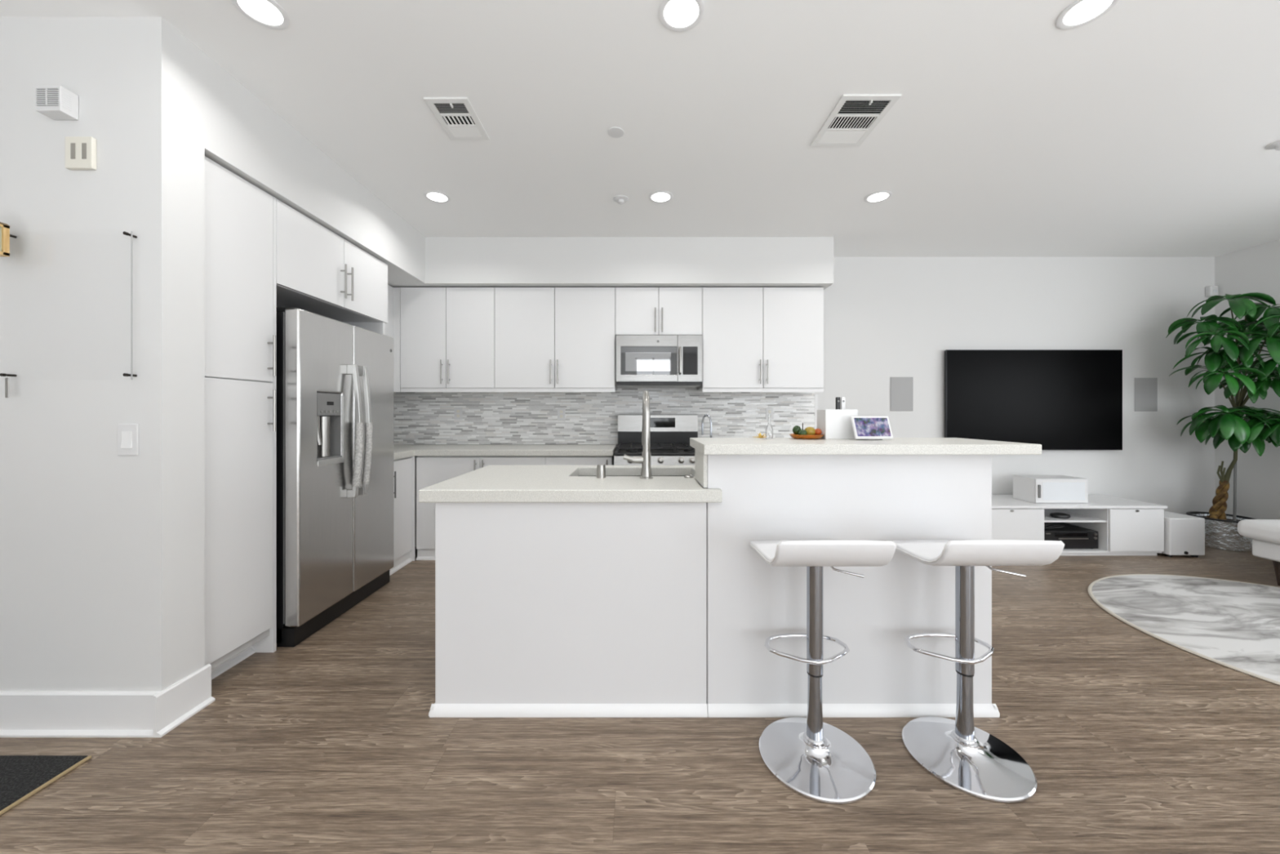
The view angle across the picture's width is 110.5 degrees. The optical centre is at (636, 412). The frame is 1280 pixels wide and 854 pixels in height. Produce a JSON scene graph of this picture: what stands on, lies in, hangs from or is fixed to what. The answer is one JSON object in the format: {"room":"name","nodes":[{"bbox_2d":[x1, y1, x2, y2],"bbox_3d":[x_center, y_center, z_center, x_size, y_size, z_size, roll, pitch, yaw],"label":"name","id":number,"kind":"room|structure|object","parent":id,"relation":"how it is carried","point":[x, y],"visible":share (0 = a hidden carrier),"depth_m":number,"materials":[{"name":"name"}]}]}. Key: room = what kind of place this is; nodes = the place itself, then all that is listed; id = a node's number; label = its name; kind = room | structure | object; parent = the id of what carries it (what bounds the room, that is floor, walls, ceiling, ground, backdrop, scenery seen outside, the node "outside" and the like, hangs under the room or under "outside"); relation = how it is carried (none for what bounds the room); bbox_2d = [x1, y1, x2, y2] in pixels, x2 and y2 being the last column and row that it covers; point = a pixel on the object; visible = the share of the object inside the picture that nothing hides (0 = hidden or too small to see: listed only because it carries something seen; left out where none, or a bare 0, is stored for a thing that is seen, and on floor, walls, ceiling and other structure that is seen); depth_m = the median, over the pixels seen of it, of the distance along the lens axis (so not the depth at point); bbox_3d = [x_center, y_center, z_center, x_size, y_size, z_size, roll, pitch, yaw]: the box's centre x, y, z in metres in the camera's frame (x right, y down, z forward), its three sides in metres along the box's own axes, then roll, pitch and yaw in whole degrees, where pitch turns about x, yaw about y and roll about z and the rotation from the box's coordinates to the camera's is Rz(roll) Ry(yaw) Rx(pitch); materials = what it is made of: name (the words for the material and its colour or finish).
{"room":"open-plan kitchen","nodes":[
{"label":"open-plan kitchen","id":0,"kind":"room"},
{"bbox_2d":[0,17,204,691],"bbox_3d":[-3.010,-0.147,1.785,2.380,2.735,0.170,0,0,0],"label":"wall","id":1,"kind":"structure","parent":0,"point":[102,551],"depth_m":1.70,"materials":[{"name":"white paint"}]},
{"bbox_2d":[35,85,78,119],"bbox_3d":[-2.182,-1.167,1.669,0.095,0.095,0.060,0,0,0],"label":"door chime","id":2,"kind":"object","parent":1,"relation":"attached to","point":[54,102],"visible":1,"depth_m":1.65,"materials":[{"name":"white plastic"}]},
{"bbox_2d":[0,231,137,379],"bbox_3d":[-2.152,-0.405,1.680,0.496,0.560,0.038,0,0,0],"label":"board","id":3,"kind":"object","parent":1,"relation":"attached to","point":[131,235],"visible":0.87,"depth_m":1.67,"materials":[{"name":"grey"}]},
{"bbox_2d":[0,222,10,256],"bbox_3d":[-2.355,-0.638,1.611,0.081,0.121,0.061,0,0,0],"label":"wooden lantern","id":4,"kind":"object","parent":3,"relation":"hanging from","point":[4,228],"visible":1,"depth_m":1.63,"materials":[{"name":"brown wood"}]},
{"bbox_2d":[4,377,8,397],"bbox_3d":[-2.360,-0.094,1.664,0.012,0.075,0.004,0,0,0],"label":"key","id":5,"kind":"object","parent":3,"relation":"hanging from","point":[6,380],"visible":1,"depth_m":1.66,"materials":[{"name":"silver metal"}]},
{"bbox_2d":[0,691,159,737],"bbox_3d":[-3.010,1.143,1.685,2.380,0.155,0.030,0,0,0],"label":"baseboard","id":6,"kind":"structure","parent":1,"relation":"attached to","point":[22,713],"depth_m":1.69,"materials":[{"name":"white paint"}]},
{"bbox_2d":[65,136,96,169],"bbox_3d":[-2.117,-0.988,1.690,0.102,0.120,0.019,0,0,0],"label":"plate","id":7,"kind":"object","parent":1,"relation":"attached to","point":[80,151],"visible":1,"depth_m":1.68,"materials":[{"name":"white plastic"}]},
{"bbox_2d":[117,423,138,455],"bbox_3d":[-1.944,0.102,1.693,0.077,0.120,0.012,0,0,0],"label":"light switch","id":8,"kind":"object","parent":1,"relation":"attached to","point":[127,433],"visible":1,"depth_m":1.69,"materials":[{"name":"white plastic"}]},
{"bbox_2d":[152,663,215,737],"bbox_3d":[-1.805,1.143,1.778,0.030,0.155,0.215,0,0,0],"label":"baseboard","id":9,"kind":"structure","parent":1,"relation":"attached to","point":[173,705],"depth_m":1.76,"materials":[{"name":"white paint"}]},
{"bbox_2d":[204,53,833,289],"bbox_3d":[-0.412,-1.315,3.090,4.215,0.400,2.440,0,0,0],"label":"soffit","id":10,"kind":"structure","parent":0,"point":[244,135],"depth_m":3.82,"materials":[{"name":"white paint"}]},
{"bbox_2d":[0,0,1279,257],"bbox_3d":[0.755,-1.555,0.405,9.910,0.080,8.010,0,0,0],"label":"ceiling","id":11,"kind":"structure","parent":0,"point":[1144,128],"depth_m":2.19,"materials":[{"name":"white paint"}]},
{"bbox_2d":[231,0,289,30],"bbox_3d":[-1.410,-1.511,1.665,0.172,0.007,0.172,0,0,0],"label":"recessed light","id":12,"kind":"object","parent":11,"relation":"in","point":[268,14],"visible":1,"depth_m":1.68,"materials":[{"name":"white glass"}]},
{"bbox_2d":[423,191,450,203],"bbox_3d":[-1.397,-1.511,3.110,0.172,0.007,0.172,0,0,0],"label":"recessed light","id":13,"kind":"object","parent":11,"relation":"in","point":[433,196],"visible":1,"depth_m":3.11,"materials":[{"name":"white glass"}]},
{"bbox_2d":[423,97,489,140],"bbox_3d":[-0.918,-1.506,2.292,0.213,0.018,0.325,0,0,0],"label":"ceiling vent","id":14,"kind":"object","parent":11,"relation":"in","point":[457,116],"visible":1,"depth_m":2.27,"materials":[{"name":"silver metal"}]},
{"bbox_2d":[607,126,623,137],"bbox_3d":[-0.113,-1.512,2.395,0.088,0.006,0.088,0,0,0],"label":"sprinkler cover","id":15,"kind":"object","parent":11,"relation":"attached to","point":[615,132],"visible":1,"depth_m":2.39,"materials":[{"name":"white plastic"}]},
{"bbox_2d":[613,195,628,204],"bbox_3d":[-0.113,-1.496,3.140,0.110,0.036,0.110,0,0,0],"label":"smoke detector","id":16,"kind":"object","parent":11,"relation":"attached to","point":[620,199],"visible":1,"depth_m":3.12,"materials":[{"name":"white plastic"}]},
{"bbox_2d":[648,191,673,203],"bbox_3d":[0.168,-1.511,3.110,0.172,0.007,0.172,0,0,0],"label":"recessed light","id":17,"kind":"object","parent":11,"relation":"in","point":[659,197],"visible":1,"depth_m":3.11,"materials":[{"name":"white paint"}]},
{"bbox_2d":[658,0,704,31],"bbox_3d":[0.168,-1.511,1.675,0.172,0.007,0.172,0,0,0],"label":"recessed light","id":18,"kind":"object","parent":11,"relation":"in","point":[676,15],"visible":1,"depth_m":1.68,"materials":[{"name":"white paint"}]},
{"bbox_2d":[810,94,902,146],"bbox_3d":[1.120,-1.506,2.310,0.280,0.018,0.400,0,0,0],"label":"ceiling vent","id":19,"kind":"object","parent":11,"relation":"in","point":[854,117],"visible":1,"depth_m":2.28,"materials":[{"name":"silver metal"}]},
{"bbox_2d":[864,191,892,203],"bbox_3d":[1.690,-1.511,3.110,0.172,0.007,0.172,0,0,0],"label":"recessed light","id":20,"kind":"object","parent":11,"relation":"in","point":[880,196],"visible":1,"depth_m":3.11,"materials":[{"name":"white paint"}]},
{"bbox_2d":[1056,0,1119,30],"bbox_3d":[1.690,-1.511,1.665,0.172,0.007,0.172,0,0,0],"label":"recessed light","id":21,"kind":"object","parent":11,"relation":"in","point":[1080,13],"visible":1,"depth_m":1.68,"materials":[{"name":"white glass"}]},
{"bbox_2d":[1265,140,1279,150],"bbox_3d":[3.620,-1.496,2.490,0.110,0.036,0.110,0,0,0],"label":"sprinkler","id":22,"kind":"object","parent":11,"relation":"attached to","point":[1275,145],"visible":1,"depth_m":2.50,"materials":[{"name":"white plastic"}]},
{"bbox_2d":[0,546,1279,853],"bbox_3d":[0.755,1.260,0.405,9.910,0.080,8.010,0,0,0],"label":"floor","id":23,"kind":"structure","parent":0,"point":[1133,741],"depth_m":1.53,"materials":[{"name":"brown wood"}]},
{"bbox_2d":[0,755,91,815],"bbox_3d":[-2.513,1.213,1.154,1.174,0.012,0.832,0,0,0],"label":"door mat","id":24,"kind":"object","parent":23,"relation":"on","point":[21,776],"visible":1,"depth_m":1.49,"materials":[{"name":"grey"}]},
{"bbox_2d":[204,156,276,679],"bbox_3d":[-2.164,0.059,2.078,0.703,2.323,0.405,0,0,0],"label":"pantry cabinet","id":25,"kind":"object","parent":23,"relation":"on","point":[241,217],"visible":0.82,"depth_m":2.06,"materials":[{"name":"grey wood"}]},
{"bbox_2d":[276,306,393,647],"bbox_3d":[-2.075,0.334,2.760,0.810,1.772,0.908,0,0,0],"label":"refrigerator","id":26,"kind":"object","parent":23,"relation":"on","point":[335,378],"visible":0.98,"depth_m":2.54,"materials":[{"name":"silver metal"}]},
{"bbox_2d":[345,322,384,334],"bbox_3d":[-2.184,0.278,3.254,0.661,1.884,0.018,0,0,0],"label":"end panel","id":27,"kind":"object","parent":23,"relation":"on","point":[379,327],"visible":0.14,"depth_m":3.25,"materials":[{"name":"white wood"}]},
{"bbox_2d":[389,456,417,575],"bbox_3d":[-2.164,0.788,3.790,0.702,0.864,1.000,0,0,0],"label":"base cabinet","id":28,"kind":"object","parent":23,"relation":"on","point":[404,468],"visible":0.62,"depth_m":3.54,"materials":[{"name":"grey wood"}]},
{"bbox_2d":[393,444,616,459],"bbox_3d":[-1.355,0.330,3.787,2.320,0.050,1.024,0,0,0],"label":"countertop","id":29,"kind":"structure","parent":28,"relation":"on","point":[400,451],"depth_m":3.66,"materials":[{"name":"stone"}]},
{"bbox_2d":[416,456,546,559],"bbox_3d":[-1.294,0.788,3.970,1.073,0.864,0.656,0,0,0],"label":"base cabinet","id":30,"kind":"object","parent":23,"relation":"on","point":[430,470],"visible":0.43,"depth_m":3.68,"materials":[{"name":"grey wood"}]},
{"bbox_2d":[428,502,707,717],"bbox_3d":[0.296,0.788,2.180,2.267,0.863,0.800,0,0,0],"label":"kitchen island","id":31,"kind":"object","parent":23,"relation":"on","point":[543,609],"visible":0.59,"depth_m":1.80,"materials":[{"name":"white"}]},
{"bbox_2d":[418,465,722,502],"bbox_3d":[0.291,0.325,2.182,2.318,0.063,0.837,0,0,0],"label":"island countertop","id":32,"kind":"structure","parent":31,"relation":"on","point":[489,483],"depth_m":1.85,"materials":[{"name":"stone"}]},
{"bbox_2d":[596,464,605,478],"bbox_3d":[-0.168,0.274,2.100,0.043,0.062,0.043,0,0,0],"label":"soap dispenser","id":33,"kind":"object","parent":32,"relation":"on","point":[601,468],"visible":1,"depth_m":2.08,"materials":[{"name":"silver metal"}]},
{"bbox_2d":[622,390,653,479],"bbox_3d":[0.006,0.097,2.175,0.140,0.416,0.242,0,0,0],"label":"kitchen faucet","id":34,"kind":"object","parent":32,"relation":"on","point":[645,460],"visible":1,"depth_m":2.07,"materials":[{"name":"silver metal"}]},
{"bbox_2d":[701,413,711,437],"bbox_3d":[0.351,0.155,2.275,0.040,0.300,0.077,0,0,-38],"label":"water tap","id":35,"kind":"object","parent":32,"relation":"on","point":[705,415],"visible":0.61,"depth_m":2.29,"materials":[{"name":"silver metal"}]},
{"bbox_2d":[546,454,613,465],"bbox_3d":[-0.481,0.788,3.970,0.552,0.864,0.656,0,0,0],"label":"base cabinet","id":36,"kind":"object","parent":23,"relation":"on","point":[550,460],"visible":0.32,"depth_m":3.68,"materials":[{"name":"grey wood"}]},
{"bbox_2d":[613,413,697,465],"bbox_3d":[0.199,0.616,3.902,0.764,1.208,0.776,0,0,0],"label":"gas range","id":37,"kind":"object","parent":23,"relation":"on","point":[670,434],"visible":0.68,"depth_m":4.19,"materials":[{"name":"silver metal"}]},
{"bbox_2d":[613,442,694,455],"bbox_3d":[0.199,0.312,3.880,0.764,0.064,0.640,0,0,0],"label":"cooktop","id":38,"kind":"object","parent":37,"relation":"in","point":[624,448],"depth_m":3.68,"materials":[{"name":"black metal"}]},
{"bbox_2d":[749,540,896,803],"bbox_3d":[0.632,0.811,1.576,0.384,0.818,0.384,0,0,0],"label":"bar stool","id":39,"kind":"object","parent":23,"relation":"on","point":[813,757],"visible":1,"depth_m":1.53,"materials":[{"name":"white leather"}]},
{"bbox_2d":[694,448,999,717],"bbox_3d":[0.866,0.691,1.927,1.189,1.059,0.295,0,0,0],"label":"breakfast bar","id":40,"kind":"object","parent":23,"relation":"on","point":[750,600],"visible":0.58,"depth_m":1.80,"materials":[{"name":"white"}]},
{"bbox_2d":[689,437,1041,454],"bbox_3d":[0.905,0.140,1.930,1.296,0.040,0.460,0,0,0],"label":"countertop","id":41,"kind":"structure","parent":40,"relation":"on","point":[706,446],"depth_m":1.70,"materials":[{"name":"stone"}]},
{"bbox_2d":[753,432,766,438],"bbox_3d":[0.572,0.103,2.061,0.069,0.028,0.025,0,0,0],"label":"dried flower","id":42,"kind":"object","parent":41,"relation":"on","point":[760,436],"visible":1,"depth_m":2.05,"materials":[{"name":"plant"}]},
{"bbox_2d":[765,413,773,438],"bbox_3d":[0.620,0.063,2.080,0.034,0.114,0.034,0,0,0],"label":"glass bottle","id":43,"kind":"object","parent":41,"relation":"on","point":[769,431],"visible":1,"depth_m":2.07,"materials":[{"name":"clear glass"}]},
{"bbox_2d":[789,433,823,439],"bbox_3d":[0.787,0.109,2.060,0.152,0.020,0.152,0,0,0],"label":"dish","id":44,"kind":"object","parent":41,"relation":"on","point":[793,435],"visible":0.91,"depth_m":2.00,"materials":[{"name":"orange wood"}]},
{"bbox_2d":[792,425,800,435],"bbox_3d":[0.742,0.080,2.060,0.038,0.044,0.038,0,0,0],"label":"fruit","id":45,"kind":"object","parent":44,"relation":"in","point":[796,428],"visible":0.84,"depth_m":2.05,"materials":[{"name":"green food"}]},
{"bbox_2d":[797,422,807,435],"bbox_3d":[0.759,0.078,2.035,0.042,0.067,0.040,0,0,0],"label":"fruit","id":46,"kind":"object","parent":44,"relation":"in","point":[802,432],"visible":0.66,"depth_m":2.02,"materials":[{"name":"green food"}]},
{"bbox_2d":[804,426,815,435],"bbox_3d":[0.804,0.086,2.060,0.053,0.044,0.040,0,0,0],"label":"fruit","id":47,"kind":"object","parent":44,"relation":"in","point":[810,430],"visible":0.71,"depth_m":2.04,"materials":[{"name":"yellow food"}]},
{"bbox_2d":[814,428,822,435],"bbox_3d":[0.837,0.088,2.055,0.036,0.032,0.035,0,0,0],"label":"fruit","id":48,"kind":"object","parent":44,"relation":"in","point":[818,432],"visible":0.86,"depth_m":2.04,"materials":[{"name":"red food"}]},
{"bbox_2d":[817,409,857,439],"bbox_3d":[0.932,0.052,2.070,0.146,0.136,0.100,0,0,0],"label":"remote holder","id":49,"kind":"object","parent":41,"relation":"on","point":[833,424],"visible":0.72,"depth_m":2.02,"materials":[{"name":"white plastic"}]},
{"bbox_2d":[835,396,840,409],"bbox_3d":[0.939,0.021,2.071,0.020,0.190,0.014,0,0,0],"label":"remote control","id":50,"kind":"object","parent":49,"relation":"in","point":[837,398],"visible":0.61,"depth_m":2.07,"materials":[{"name":"black plastic"}]},
{"bbox_2d":[840,396,844,409],"bbox_3d":[0.962,0.021,2.071,0.019,0.190,0.014,0,0,0],"label":"remote control","id":51,"kind":"object","parent":49,"relation":"in","point":[842,398],"visible":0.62,"depth_m":2.07,"materials":[{"name":"white plastic"}]},
{"bbox_2d":[850,416,893,439],"bbox_3d":[1.038,0.067,1.983,0.166,0.105,0.092,0,0,0],"label":"smart display","id":52,"kind":"object","parent":41,"relation":"on","point":[864,428],"visible":1,"depth_m":1.95,"materials":[{"name":"grey plastic"}]},
{"bbox_2d":[885,539,1064,802],"bbox_3d":[1.167,0.811,1.580,0.384,0.818,0.384,0,0,0],"label":"bar stool","id":53,"kind":"object","parent":23,"relation":"on","point":[965,757],"visible":0.99,"depth_m":1.54,"materials":[{"name":"silver metal"}]},
{"bbox_2d":[991,494,1167,555],"bbox_3d":[3.696,1.002,4.016,1.592,0.435,0.519,0,0,0],"label":"media console","id":54,"kind":"object","parent":23,"relation":"on","point":[1123,526],"visible":0.7,"depth_m":3.76,"materials":[{"name":"white wood"}]},
{"bbox_2d":[1013,475,1088,502],"bbox_3d":[3.688,0.678,3.961,0.456,0.214,0.249,0,0,0],"label":"storage box","id":55,"kind":"object","parent":54,"relation":"on","point":[1030,488],"visible":1,"depth_m":3.85,"materials":[{"name":"white plastic"}]},
{"bbox_2d":[1049,512,1071,518],"bbox_3d":[3.717,0.898,3.900,0.150,0.038,0.120,0,0,0],"label":"router","id":56,"kind":"object","parent":54,"relation":"on","point":[1059,515],"visible":1,"depth_m":3.87,"materials":[{"name":"black plastic"}]},
{"bbox_2d":[1044,522,1097,548],"bbox_3d":[3.740,1.098,4.011,0.485,0.155,0.379,0,0,0],"label":"receiver","id":57,"kind":"object","parent":54,"relation":"in","point":[1073,537],"visible":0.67,"depth_m":3.83,"materials":[{"name":"black metal"}]},
{"bbox_2d":[1044,524,1079,528],"bbox_3d":[3.728,0.993,3.899,0.422,0.053,0.059,0,0,-7],"label":"cable","id":58,"kind":"object","parent":57,"relation":"on","point":[1047,524],"visible":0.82,"depth_m":3.88,"materials":[{"name":"black plastic"}]},
{"bbox_2d":[1044,508,1106,522],"bbox_3d":[3.738,0.925,4.028,0.539,0.016,0.476,0,0,0],"label":"shelf","id":59,"kind":"object","parent":54,"relation":"attached to","point":[1076,516],"depth_m":3.88,"materials":[{"name":"white wood"}]},
{"bbox_2d":[1161,511,1204,556],"bbox_3d":[4.636,1.052,3.887,0.298,0.335,0.326,0,0,0],"label":"subwoofer","id":60,"kind":"object","parent":23,"relation":"on","point":[1184,534],"visible":0.66,"depth_m":3.73,"materials":[{"name":"white plastic"}]},
{"bbox_2d":[1088,573,1279,685],"bbox_3d":[3.800,1.213,2.345,1.990,0.012,1.990,0,0,0],"label":"round rug","id":61,"kind":"object","parent":23,"relation":"on","point":[1233,624],"visible":1,"depth_m":2.67,"materials":[{"name":"white fabric"}]},
{"bbox_2d":[1165,292,1279,551],"bbox_3d":[5.147,0.088,3.832,0.821,2.263,1.032,0,0,35],"label":"potted tree","id":62,"kind":"object","parent":23,"relation":"on","point":[1221,532],"visible":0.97,"depth_m":3.71,"materials":[{"name":"green plant"}]},
{"bbox_2d":[1237,519,1279,585],"bbox_3d":[4.925,0.810,2.020,0.990,0.820,2.560,0,0,0],"label":"sofa","id":63,"kind":"object","parent":23,"relation":"on","point":[1264,533],"visible":1,"depth_m":3.16,"materials":[{"name":"white fabric"}]},
{"bbox_2d":[1237,519,1279,544],"bbox_3d":[4.815,0.847,2.110,0.770,0.134,2.380,0,0,0],"label":"seat cushion","id":64,"kind":"object","parent":63,"relation":"on","point":[1267,531],"depth_m":3.17,"materials":[{"name":"white fabric"}]},
{"bbox_2d":[616,257,1214,515],"bbox_3d":[1.545,-0.147,4.360,8.330,2.735,0.100,0,0,0],"label":"wall","id":65,"kind":"structure","parent":0,"point":[885,317],"depth_m":4.31,"materials":[{"name":"white paint"}]},
{"bbox_2d":[400,287,495,392],"bbox_3d":[-1.665,-0.643,4.081,0.829,0.920,0.437,0,0,0],"label":"upper cabinet","id":66,"kind":"object","parent":65,"relation":"attached to","point":[447,334],"visible":0.98,"depth_m":3.90,"materials":[{"name":"grey wood"}]},
{"bbox_2d":[494,287,617,392],"bbox_3d":[-0.720,-0.643,4.081,1.061,0.920,0.437,0,0,0],"label":"upper cabinet","id":67,"kind":"object","parent":65,"relation":"attached to","point":[548,340],"visible":0.99,"depth_m":3.90,"materials":[{"name":"grey wood"}]},
{"bbox_2d":[393,387,814,444],"bbox_3d":[-0.399,0.028,4.305,4.242,0.555,0.010,0,0,0],"label":"backsplash","id":68,"kind":"structure","parent":65,"relation":"attached to","point":[419,418],"depth_m":4.30,"materials":[{"name":"tile"}]},
{"bbox_2d":[453,407,462,419],"bbox_3d":[-1.728,0.006,4.295,0.078,0.120,0.008,0,0,0],"label":"wall outlet","id":69,"kind":"object","parent":68,"relation":"attached to","point":[457,411],"visible":1,"depth_m":4.29,"materials":[{"name":"white plastic"}]},
{"bbox_2d":[557,408,564,419],"bbox_3d":[-0.730,0.010,4.295,0.074,0.112,0.008,0,0,0],"label":"wall outlet","id":70,"kind":"object","parent":68,"relation":"attached to","point":[561,411],"visible":1,"depth_m":4.29,"materials":[{"name":"white plastic"}]},
{"bbox_2d":[765,408,773,419],"bbox_3d":[1.284,0.010,4.295,0.074,0.112,0.008,0,0,0],"label":"wall outlet","id":71,"kind":"object","parent":68,"relation":"attached to","point":[768,411],"visible":0.77,"depth_m":4.29,"materials":[{"name":"white plastic"}]},
{"bbox_2d":[615,287,702,334],"bbox_3d":[0.193,-0.894,4.081,0.764,0.418,0.437,0,0,0],"label":"upper cabinet","id":72,"kind":"object","parent":65,"relation":"attached to","point":[638,310],"visible":0.91,"depth_m":3.90,"materials":[{"name":"grey wood"}]},
{"bbox_2d":[615,334,702,387],"bbox_3d":[0.193,-0.461,4.057,0.755,0.438,0.482,0,0,0],"label":"microwave","id":73,"kind":"object","parent":72,"relation":"attached to","point":[642,361],"visible":1,"depth_m":3.86,"materials":[{"name":"silver metal"}]},
{"bbox_2d":[696,287,823,392],"bbox_3d":[1.110,-0.643,4.081,1.068,0.920,0.437,0,0,0],"label":"upper cabinet","id":74,"kind":"object","parent":65,"relation":"attached to","point":[755,340],"visible":1,"depth_m":3.90,"materials":[{"name":"grey wood"}]},
{"bbox_2d":[814,394,817,429],"bbox_3d":[1.737,0.062,4.303,0.030,0.485,0.013,0,0,0],"label":"trim","id":75,"kind":"structure","parent":65,"relation":"attached to","point":[815,395],"depth_m":4.30,"materials":[{"name":"white paint"}]},
{"bbox_2d":[889,377,913,410],"bbox_3d":[2.569,-0.184,4.306,0.221,0.330,0.008,0,0,0],"label":"wall speaker","id":76,"kind":"object","parent":65,"relation":"attached to","point":[901,388],"visible":1,"depth_m":4.30,"materials":[{"name":"grey plastic"}]},
{"bbox_2d":[944,349,1122,449],"bbox_3d":[3.808,-0.124,4.280,1.688,0.961,0.060,0,0,0],"label":"television","id":77,"kind":"object","parent":65,"relation":"attached to","point":[1054,399],"visible":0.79,"depth_m":4.25,"materials":[{"name":"black plastic"}]},
{"bbox_2d":[1134,377,1157,411],"bbox_3d":[4.938,-0.178,4.306,0.221,0.326,0.008,0,0,0],"label":"wall speaker","id":78,"kind":"object","parent":65,"relation":"attached to","point":[1145,388],"visible":1,"depth_m":4.30,"materials":[{"name":"grey plastic"}]},
{"bbox_2d":[1204,285,1217,297],"bbox_3d":[5.547,-1.173,4.283,0.080,0.100,0.054,0,0,0],"label":"sensor","id":79,"kind":"object","parent":65,"relation":"attached to","point":[1211,291],"visible":0.91,"depth_m":4.26,"materials":[{"name":"white plastic"}]},
{"bbox_2d":[1214,239,1279,519],"bbox_3d":[5.660,-0.147,0.355,0.100,2.735,7.910,0,0,0],"label":"wall","id":80,"kind":"structure","parent":0,"point":[1256,268],"depth_m":4.04,"materials":[{"name":"white paint"}]},
{"bbox_3d":[-2.570,-0.147,3.090,0.100,2.735,2.440,0,0,0],"label":"wall","id":81,"kind":"structure","parent":0,"visible":0},
{"bbox_2d":[276,199,387,323],"bbox_3d":[-2.164,-0.884,2.792,0.703,0.438,1.017,0,0,0],"label":"upper cabinet","id":82,"kind":"object","parent":81,"relation":"attached to","point":[319,272],"visible":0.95,"depth_m":2.67,"materials":[{"name":"white wood"}]},
{"bbox_2d":[384,284,400,391],"bbox_3d":[-2.300,-0.643,3.630,0.436,0.920,0.589,0,0,0],"label":"filler panel","id":83,"kind":"object","parent":81,"relation":"attached to","point":[392,329],"visible":0.25,"depth_m":3.90,"materials":[{"name":"white wood"}]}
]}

